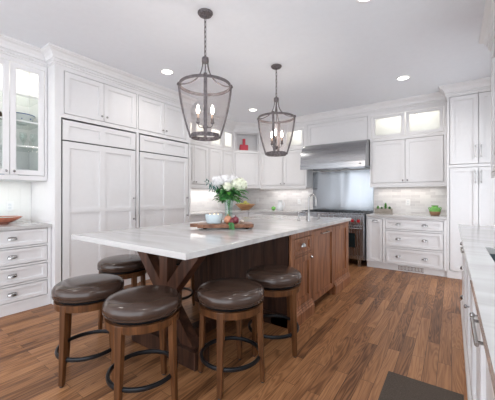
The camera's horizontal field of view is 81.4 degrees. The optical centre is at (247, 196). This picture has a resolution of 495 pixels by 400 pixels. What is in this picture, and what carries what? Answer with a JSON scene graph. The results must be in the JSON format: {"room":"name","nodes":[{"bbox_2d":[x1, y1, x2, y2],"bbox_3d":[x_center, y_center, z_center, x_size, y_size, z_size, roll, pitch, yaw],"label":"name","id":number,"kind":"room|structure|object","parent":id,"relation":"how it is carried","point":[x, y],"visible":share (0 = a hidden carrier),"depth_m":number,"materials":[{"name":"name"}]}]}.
{"room":"kitchen","nodes":[
{"label":"kitchen","id":0,"kind":"room"},
{"bbox_2d":[0,113,241,221],"bbox_3d":[-2.590,-0.212,3.909,0.112,2.875,8.580,0,0,35],"label":"wall","id":1,"kind":"structure","parent":0,"point":[19,193],"depth_m":3.58,"materials":[{"name":"paint"}]},
{"bbox_2d":[6,202,12,210],"bbox_3d":[-2.844,0.120,3.446,0.008,0.114,0.070,0,0,35],"label":"outlet","id":2,"kind":"object","parent":1,"relation":"attached to","point":[9,205],"visible":1,"depth_m":3.44,"materials":[{"name":"white plastic"}]},
{"bbox_2d":[0,53,46,181],"bbox_3d":[-3.085,-0.914,2.664,0.535,1.468,1.975,0,0,35],"label":"display cabinet","id":3,"kind":"object","parent":1,"relation":"attached to","point":[23,84],"visible":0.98,"depth_m":3.28,"materials":[{"name":"white paint"}]},
{"bbox_2d":[0,144,37,151],"bbox_3d":[-2.924,-0.553,2.930,0.440,0.012,1.316,0,0,35],"label":"shelf","id":4,"kind":"object","parent":3,"relation":"attached to","point":[19,148],"depth_m":3.29,"materials":[{"name":"white glass"}]},
{"bbox_2d":[9,112,34,125],"bbox_3d":[-2.635,-0.888,3.346,0.275,0.107,0.275,0,0,35],"label":"bowl","id":5,"kind":"object","parent":3,"relation":"on","point":[21,116],"visible":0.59,"depth_m":3.29,"materials":[{"name":"white ceramic"}]},
{"bbox_2d":[0,33,47,67],"bbox_3d":[-2.853,-1.569,2.501,0.100,0.159,1.978,0,0,35],"label":"trim","id":6,"kind":"structure","parent":3,"relation":"attached to","point":[10,46],"depth_m":3.10,"materials":[{"name":"white paint"}]},
{"bbox_2d":[191,117,208,186],"bbox_3d":[-1.145,-0.916,5.537,0.375,1.463,0.843,0,0,35],"label":"upper cabinet","id":7,"kind":"object","parent":1,"relation":"attached to","point":[199,149],"visible":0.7,"depth_m":5.59,"materials":[{"name":"white paint"}]},
{"bbox_2d":[191,188,241,211],"bbox_3d":[-0.837,0.065,6.295,0.008,0.520,2.420,0,0,35],"label":"tile backsplash","id":8,"kind":"structure","parent":1,"relation":"attached to","point":[201,198],"depth_m":6.22,"materials":[{"name":"tile"}]},
{"bbox_2d":[209,122,233,187],"bbox_3d":[-0.670,-0.916,6.207,0.375,1.463,0.791,0,0,35],"label":"upper cabinet","id":9,"kind":"object","parent":1,"relation":"attached to","point":[221,151],"visible":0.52,"depth_m":6.13,"materials":[{"name":"white paint"}]},
{"bbox_2d":[234,130,259,188],"bbox_3d":[-0.058,-0.916,6.755,0.742,1.463,0.802,0,0,35],"label":"upper cabinet","id":10,"kind":"object","parent":1,"relation":"attached to","point":[246,162],"visible":0.59,"depth_m":6.57,"materials":[{"name":"white paint"}]},
{"bbox_2d":[240,139,247,149],"bbox_3d":[-0.082,-1.165,6.601,0.196,0.300,0.060,0,0,-15],"label":"ornament","id":11,"kind":"object","parent":10,"relation":"in","point":[242,147],"visible":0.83,"depth_m":6.58,"materials":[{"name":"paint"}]},
{"bbox_2d":[0,259,471,399],"bbox_3d":[-0.503,1.285,2.429,5.230,0.120,8.580,0,0,35],"label":"floor","id":12,"kind":"structure","parent":0,"point":[408,324],"depth_m":2.26,"materials":[{"name":"brown wood"}]},
{"bbox_2d":[0,227,50,316],"bbox_3d":[-3.040,0.787,2.631,0.637,0.875,1.975,0,0,35],"label":"base cabinet","id":13,"kind":"object","parent":12,"relation":"on","point":[25,254],"visible":0.98,"depth_m":3.08,"materials":[{"name":"white paint"}]},
{"bbox_2d":[0,221,51,230],"bbox_3d":[-3.043,0.329,2.635,0.643,0.038,1.977,0,0,35],"label":"countertop","id":14,"kind":"structure","parent":13,"relation":"on","point":[23,224],"depth_m":3.14,"materials":[{"name":"white stone"}]},
{"bbox_2d":[0,216,22,223],"bbox_3d":[-2.773,0.271,3.230,0.400,0.078,0.400,0,0,35],"label":"fruit bowl","id":15,"kind":"object","parent":14,"relation":"on","point":[3,219],"visible":1,"depth_m":3.20,"materials":[{"name":"brown wood"}]},
{"bbox_2d":[51,273,123,387],"bbox_3d":[-1.128,0.907,2.060,0.455,0.634,0.455,0,0,-28],"label":"bar stool","id":16,"kind":"object","parent":12,"relation":"on","point":[83,293],"visible":0.87,"depth_m":1.88,"materials":[{"name":"brown leather"}]},
{"bbox_2d":[51,273,123,302],"bbox_3d":[-1.128,0.640,2.060,0.455,0.101,0.455,0,0,-28],"label":"seat cushion","id":17,"kind":"object","parent":16,"relation":"on","point":[90,288],"depth_m":1.92,"materials":[{"name":"brown leather"}]},
{"bbox_2d":[61,119,135,285],"bbox_3d":[-2.099,0.168,3.845,0.727,2.110,0.944,0,0,35],"label":"refrigerator","id":18,"kind":"object","parent":12,"relation":"on","point":[98,164],"visible":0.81,"depth_m":3.58,"materials":[{"name":"white paint"}]},
{"bbox_2d":[31,63,190,304],"bbox_3d":[-1.837,-0.211,4.252,0.736,2.873,2.049,0,0,35],"label":"tall cabinet","id":19,"kind":"object","parent":12,"relation":"on","point":[70,91],"visible":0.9,"depth_m":3.54,"materials":[{"name":"white paint"}]},
{"bbox_2d":[41,43,198,108],"bbox_3d":[-1.664,-1.569,4.130,0.446,0.159,2.241,0,0,35],"label":"trim","id":20,"kind":"structure","parent":19,"relation":"attached to","point":[52,53],"depth_m":3.68,"materials":[{"name":"white paint"}]},
{"bbox_2d":[97,254,146,329],"bbox_3d":[-1.204,0.907,2.797,0.455,0.634,0.455,0,0,-5],"label":"bar stool","id":21,"kind":"object","parent":12,"relation":"on","point":[127,266],"visible":0.47,"depth_m":2.64,"materials":[{"name":"brown leather"}]},
{"bbox_2d":[97,254,143,272],"bbox_3d":[-1.204,0.640,2.797,0.455,0.101,0.455,0,0,-5],"label":"seat cushion","id":22,"kind":"object","parent":21,"relation":"on","point":[127,263],"depth_m":2.64,"materials":[{"name":"brown leather"}]},
{"bbox_2d":[102,285,180,399],"bbox_3d":[-0.639,0.907,1.769,0.455,0.634,0.455,0,0,-28],"label":"bar stool","id":23,"kind":"object","parent":12,"relation":"on","point":[144,309],"visible":1,"depth_m":1.63,"materials":[{"name":"brown leather"}]},
{"bbox_2d":[102,285,180,321],"bbox_3d":[-0.639,0.640,1.769,0.455,0.101,0.455,0,0,-28],"label":"seat cushion","id":24,"kind":"object","parent":23,"relation":"on","point":[144,303],"depth_m":1.64,"materials":[{"name":"brown leather"}]},
{"bbox_2d":[139,134,188,281],"bbox_3d":[-1.524,0.168,4.656,0.727,2.110,0.938,0,0,35],"label":"refrigerator","id":25,"kind":"object","parent":12,"relation":"on","point":[163,164],"visible":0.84,"depth_m":4.42,"materials":[{"name":"white paint"}]},
{"bbox_2d":[157,255,194,305],"bbox_3d":[-0.797,0.907,3.128,0.455,0.634,0.455,0,0,15],"label":"bar stool","id":26,"kind":"object","parent":12,"relation":"on","point":[178,261],"visible":0.11,"depth_m":3.21,"materials":[{"name":"brown wood"}]},
{"bbox_2d":[132,251,226,370],"bbox_3d":[-0.399,0.786,2.618,0.800,0.875,0.959,0,0,35],"label":"trestle base","id":27,"kind":"object","parent":12,"relation":"on","point":[163,271],"visible":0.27,"depth_m":2.19,"materials":[{"name":"brown wood"}]},
{"bbox_2d":[197,277,264,399],"bbox_3d":[-0.113,0.907,1.952,0.455,0.634,0.455,0,0,-31],"label":"bar stool","id":28,"kind":"object","parent":12,"relation":"on","point":[222,300],"visible":1,"depth_m":1.81,"materials":[{"name":"brown leather"}]},
{"bbox_2d":[197,277,263,309],"bbox_3d":[-0.113,0.640,1.952,0.455,0.101,0.455,0,0,-31],"label":"seat cushion","id":29,"kind":"object","parent":28,"relation":"on","point":[228,293],"depth_m":1.81,"materials":[{"name":"brown leather"}]},
{"bbox_2d":[191,212,299,221],"bbox_3d":[-0.060,0.786,5.748,1.892,0.873,2.443,0,0,35],"label":"base cabinet","id":30,"kind":"object","parent":12,"relation":"on","point":[243,214],"visible":0.09,"depth_m":6.06,"materials":[{"name":"white paint"}]},
{"bbox_2d":[191,209,301,215],"bbox_3d":[-0.060,0.329,5.745,1.893,0.038,2.436,0,0,35],"label":"countertop","id":31,"kind":"structure","parent":30,"relation":"on","point":[193,213],"depth_m":5.99,"materials":[{"name":"white stone"}]},
{"bbox_2d":[236,204,254,209],"bbox_3d":[-0.050,0.243,6.619,0.472,0.133,0.472,0,0,35],"label":"fruit bowl","id":32,"kind":"object","parent":31,"relation":"on","point":[241,206],"visible":0.94,"depth_m":6.47,"materials":[{"name":"brown wood"}]},
{"bbox_2d":[277,201,284,209],"bbox_3d":[0.730,0.202,6.378,0.163,0.215,0.148,0,0,-4],"label":"pitcher","id":33,"kind":"object","parent":31,"relation":"on","point":[280,206],"visible":0.95,"depth_m":6.32,"materials":[{"name":"white ceramic"}]},
{"bbox_2d":[194,221,350,328],"bbox_3d":[0.416,0.787,3.739,1.313,0.874,1.810,0,0,35],"label":"kitchen island","id":34,"kind":"object","parent":12,"relation":"on","point":[321,255],"visible":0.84,"depth_m":3.04,"materials":[{"name":"brown wood"}]},
{"bbox_2d":[72,214,350,259],"bbox_3d":[0.031,0.329,3.239,1.342,0.038,3.160,0,0,35],"label":"island countertop","id":35,"kind":"structure","parent":34,"relation":"on","point":[182,241],"depth_m":2.28,"materials":[{"name":"white stone"}]},
{"bbox_2d":[190,222,253,228],"bbox_3d":[-0.252,0.286,2.811,0.605,0.046,0.260,0,0,-6],"label":"serving board","id":36,"kind":"object","parent":35,"relation":"on","point":[204,225],"visible":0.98,"depth_m":2.70,"materials":[{"name":"brown wood"}]},
{"bbox_2d":[205,213,222,223],"bbox_3d":[-0.325,0.214,2.799,0.172,0.096,0.172,0,0,35],"label":"bowl","id":37,"kind":"object","parent":36,"relation":"on","point":[214,218],"visible":1,"depth_m":2.73,"materials":[{"name":"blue ceramic"}]},
{"bbox_2d":[224,214,231,223],"bbox_3d":[-0.187,0.217,2.758,0.078,0.091,0.077,0,0,35],"label":"pomegranate","id":38,"kind":"object","parent":36,"relation":"on","point":[227,218],"visible":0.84,"depth_m":2.73,"materials":[{"name":"orange food"}]},
{"bbox_2d":[228,222,234,229],"bbox_3d":[-0.151,0.280,2.682,0.053,0.072,0.062,0,0,-18],"label":"leaf sprig","id":39,"kind":"object","parent":36,"relation":"hanging from","point":[229,223],"visible":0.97,"depth_m":2.67,"materials":[{"name":"green plant"}]},
{"bbox_2d":[232,215,238,223],"bbox_3d":[-0.115,0.223,2.763,0.068,0.079,0.067,0,0,35],"label":"pomegranate","id":40,"kind":"object","parent":36,"relation":"on","point":[235,218],"visible":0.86,"depth_m":2.74,"materials":[{"name":"red food"}]},
{"bbox_3d":[-0.187,0.145,2.848,0.094,0.235,0.094,0,0,35],"label":"vase","id":41,"kind":"object","parent":36,"relation":"on","visible":0},
{"bbox_2d":[204,174,248,215],"bbox_3d":[-0.170,0.017,2.819,0.390,0.468,0.323,0,0,35],"label":"bouquet","id":42,"kind":"object","parent":41,"relation":"in","point":[225,183],"visible":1,"depth_m":2.79,"materials":[{"name":"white plant"}]},
{"bbox_2d":[307,194,316,220],"bbox_3d":[0.813,0.139,3.637,0.123,0.340,0.047,0,0,8],"label":"tap","id":43,"kind":"object","parent":35,"relation":"on","point":[308,219],"visible":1,"depth_m":3.63,"materials":[{"name":"silver metal"}]},
{"bbox_2d":[246,264,301,357],"bbox_3d":[0.213,0.907,2.357,0.455,0.634,0.455,0,0,2],"label":"bar stool","id":44,"kind":"object","parent":12,"relation":"on","point":[276,280],"visible":0.84,"depth_m":2.19,"materials":[{"name":"brown leather"}]},
{"bbox_2d":[246,264,301,288],"bbox_3d":[0.213,0.640,2.357,0.455,0.101,0.455,0,0,2],"label":"seat cushion","id":45,"kind":"object","parent":44,"relation":"on","point":[271,276],"depth_m":2.21,"materials":[{"name":"brown leather"}]},
{"bbox_2d":[300,209,372,266],"bbox_3d":[1.686,0.750,5.533,1.200,0.947,0.754,0,0,35],"label":"range","id":46,"kind":"object","parent":12,"relation":"on","point":[358,223],"visible":0.39,"depth_m":5.03,"materials":[{"name":"silver metal"}]},
{"bbox_2d":[305,211,372,214],"bbox_3d":[1.714,0.307,5.573,1.200,0.024,0.655,0,0,35],"label":"cooktop","id":47,"kind":"object","parent":46,"relation":"in","point":[364,212],"depth_m":5.29,"materials":[{"name":"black metal"}]},
{"bbox_2d":[367,217,446,276],"bbox_3d":[2.700,0.786,4.900,1.146,0.873,0.632,0,0,35],"label":"base cabinet","id":48,"kind":"object","parent":12,"relation":"on","point":[415,245],"visible":0.99,"depth_m":4.66,"materials":[{"name":"white paint"}]},
{"bbox_2d":[366,213,446,219],"bbox_3d":[2.698,0.329,4.900,1.148,0.038,0.625,0,0,35],"label":"countertop","id":49,"kind":"structure","parent":48,"relation":"on","point":[394,215],"depth_m":4.66,"materials":[{"name":"white stone"}]},
{"bbox_2d":[374,208,392,213],"bbox_3d":[2.455,0.267,5.198,0.280,0.085,0.124,0,0,35],"label":"planter box","id":50,"kind":"object","parent":49,"relation":"on","point":[380,211],"visible":0.93,"depth_m":5.15,"materials":[{"name":"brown wood"}]},
{"bbox_2d":[428,205,441,214],"bbox_3d":[3.068,0.230,4.714,0.160,0.160,0.160,0,0,-21],"label":"pot","id":51,"kind":"object","parent":49,"relation":"on","point":[434,210],"visible":0.98,"depth_m":4.67,"materials":[{"name":"ceramic"}]},
{"bbox_2d":[398,265,423,272],"bbox_3d":[2.626,1.170,4.635,0.360,0.066,0.004,0,0,35],"label":"vent grille","id":52,"kind":"object","parent":48,"relation":"attached to","point":[407,268],"depth_m":4.63,"materials":[{"name":"silver metal"}]},
{"bbox_2d":[378,371,463,399],"bbox_3d":[0.776,1.220,1.353,0.420,0.009,1.305,0,0,35],"label":"floor mat","id":53,"kind":"object","parent":12,"relation":"on","point":[396,386],"visible":1,"depth_m":1.79,"materials":[{"name":"grey fabric"}]},
{"bbox_2d":[447,90,494,278],"bbox_3d":[3.473,-0.212,4.343,0.755,2.871,0.647,0,0,35],"label":"pantry cabinet","id":54,"kind":"object","parent":12,"relation":"on","point":[470,184],"visible":0.83,"depth_m":4.20,"materials":[{"name":"white paint"}]},
{"bbox_2d":[439,77,490,101],"bbox_3d":[3.315,-1.569,4.204,0.852,0.159,0.346,0,0,35],"label":"trim","id":55,"kind":"structure","parent":54,"relation":"attached to","point":[482,84],"depth_m":4.16,"materials":[{"name":"white paint"}]},
{"bbox_2d":[460,242,494,399],"bbox_3d":[1.376,0.787,1.292,0.645,0.876,4.100,0,0,35],"label":"base cabinet","id":56,"kind":"object","parent":12,"relation":"on","point":[481,388],"visible":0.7,"depth_m":1.54,"materials":[{"name":"white paint"}]},
{"bbox_2d":[459,224,494,394],"bbox_3d":[1.391,0.329,1.304,0.637,0.038,4.137,0,0,35],"label":"countertop","id":57,"kind":"structure","parent":56,"relation":"on","point":[478,241],"depth_m":1.13,"materials":[{"name":"white stone"}]},
{"bbox_2d":[0,0,490,122],"bbox_3d":[-0.503,-1.710,2.429,5.230,0.120,8.580,0,0,35],"label":"ceiling","id":58,"kind":"structure","parent":0,"point":[332,54],"depth_m":3.13,"materials":[{"name":"paint"}]},
{"bbox_2d":[160,69,173,74],"bbox_3d":[-1.063,-1.645,3.807,0.180,0.007,0.180,0,0,35],"label":"recessed light","id":59,"kind":"object","parent":58,"relation":"in","point":[164,71],"visible":1,"depth_m":3.80,"materials":[{"name":"white plastic"}]},
{"bbox_2d":[177,8,232,140],"bbox_3d":[-0.380,-1.083,2.586,0.460,1.129,0.460,0,0,35],"label":"pendant lantern","id":60,"kind":"object","parent":58,"relation":"hanging from","point":[205,13],"visible":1,"depth_m":2.56,"materials":[{"name":"metal"}]},
{"bbox_2d":[196,105,213,128],"bbox_3d":[-0.383,-0.714,2.600,0.163,0.247,0.164,0,0,35],"label":"candle","id":61,"kind":"object","parent":60,"relation":"on","point":[197,109],"depth_m":2.61,"materials":[{"name":"wax"}]},
{"bbox_2d":[257,64,295,156],"bbox_3d":[0.365,-1.083,3.646,0.460,1.129,0.460,0,0,-31],"label":"pendant lantern","id":62,"kind":"object","parent":58,"relation":"hanging from","point":[276,145],"visible":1,"depth_m":3.63,"materials":[{"name":"metal"}]},
{"bbox_2d":[271,129,282,149],"bbox_3d":[0.351,-0.714,3.648,0.160,0.247,0.166,0,0,35],"label":"candle","id":63,"kind":"object","parent":62,"relation":"on","point":[281,143],"depth_m":3.65,"materials":[{"name":"wax"}]},
{"bbox_2d":[191,92,445,130],"bbox_3d":[0.979,-1.569,4.875,3.924,0.159,2.024,0,0,35],"label":"trim","id":64,"kind":"structure","parent":58,"relation":"attached to","point":[437,97],"depth_m":5.44,"materials":[{"name":"white paint"}]},
{"bbox_2d":[355,0,371,2],"bbox_3d":[0.974,-1.645,2.362,0.180,0.007,0.180,0,0,35],"label":"recessed light","id":65,"kind":"object","parent":58,"relation":"in","point":[358,1],"visible":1,"depth_m":2.43,"materials":[{"name":"white plastic"}]},
{"bbox_2d":[396,75,410,80],"bbox_3d":[2.167,-1.645,4.005,0.180,0.007,0.180,0,0,35],"label":"recessed light","id":66,"kind":"object","parent":58,"relation":"in","point":[404,77],"visible":1,"depth_m":3.99,"materials":[{"name":"white plastic"}]},
{"bbox_2d":[242,168,446,214],"bbox_3d":[1.989,-0.212,5.854,5.130,2.875,0.109,0,0,35],"label":"wall","id":67,"kind":"structure","parent":0,"point":[421,198],"depth_m":5.38,"materials":[{"name":"tile"}]},
{"bbox_2d":[242,188,312,209],"bbox_3d":[0.642,0.065,6.747,1.880,0.520,0.008,0,0,35],"label":"tile backsplash","id":68,"kind":"structure","parent":67,"relation":"attached to","point":[268,198],"depth_m":6.67,"materials":[{"name":"tile"}]},
{"bbox_2d":[260,124,312,188],"bbox_3d":[0.840,-0.904,6.390,1.136,1.488,0.355,0,0,35],"label":"upper cabinet","id":69,"kind":"object","parent":67,"relation":"attached to","point":[282,171],"depth_m":6.26,"materials":[{"name":"white paint"}]},
{"bbox_2d":[300,139,369,170],"bbox_3d":[1.712,-0.775,5.570,1.216,0.510,0.652,0,0,35],"label":"range hood","id":70,"kind":"object","parent":67,"relation":"attached to","point":[350,154],"visible":1,"depth_m":5.32,"materials":[{"name":"silver metal"}]},
{"bbox_2d":[307,114,369,145],"bbox_3d":[1.815,-1.339,5.715,1.232,0.618,0.326,0,0,35],"label":"upper cabinet","id":71,"kind":"object","parent":67,"relation":"attached to","point":[355,128],"visible":0.7,"depth_m":5.56,"materials":[{"name":"white paint"}]},
{"bbox_2d":[313,169,373,211],"bbox_3d":[1.909,-0.111,5.846,1.216,0.812,0.012,0,0,35],"label":"backsplash","id":72,"kind":"structure","parent":67,"relation":"attached to","point":[350,189],"depth_m":5.82,"materials":[{"name":"grey metal"}]},
{"bbox_2d":[370,102,446,187],"bbox_3d":[2.779,-0.904,5.014,1.146,1.488,0.355,0,0,35],"label":"upper cabinet","id":73,"kind":"object","parent":67,"relation":"attached to","point":[408,146],"depth_m":4.91,"materials":[{"name":"white paint"}]},
{"bbox_2d":[374,186,446,214],"bbox_3d":[2.882,0.065,5.159,1.152,0.520,0.008,0,0,35],"label":"tile backsplash","id":74,"kind":"structure","parent":67,"relation":"attached to","point":[421,198],"depth_m":5.12,"materials":[{"name":"tile"}]},
{"bbox_3d":[2.197,-0.212,1.801,0.100,2.875,6.280,0,0,35],"label":"wall","id":75,"kind":"structure","parent":0,"visible":0},
{"bbox_2d":[491,39,494,177],"bbox_3d":[2.256,-0.916,2.320,0.395,1.463,1.295,0,0,35],"label":"upper cabinet","id":76,"kind":"object","parent":75,"relation":"attached to","point":[493,46],"visible":0.9,"depth_m":2.87,"materials":[{"name":"white paint"}]},
{"bbox_2d":[479,0,494,50],"bbox_3d":[2.257,-1.569,2.378,0.463,0.159,1.391,0,0,35],"label":"trim","id":77,"kind":"structure","parent":76,"relation":"attached to","point":[487,33],"depth_m":2.67,"materials":[{"name":"white paint"}]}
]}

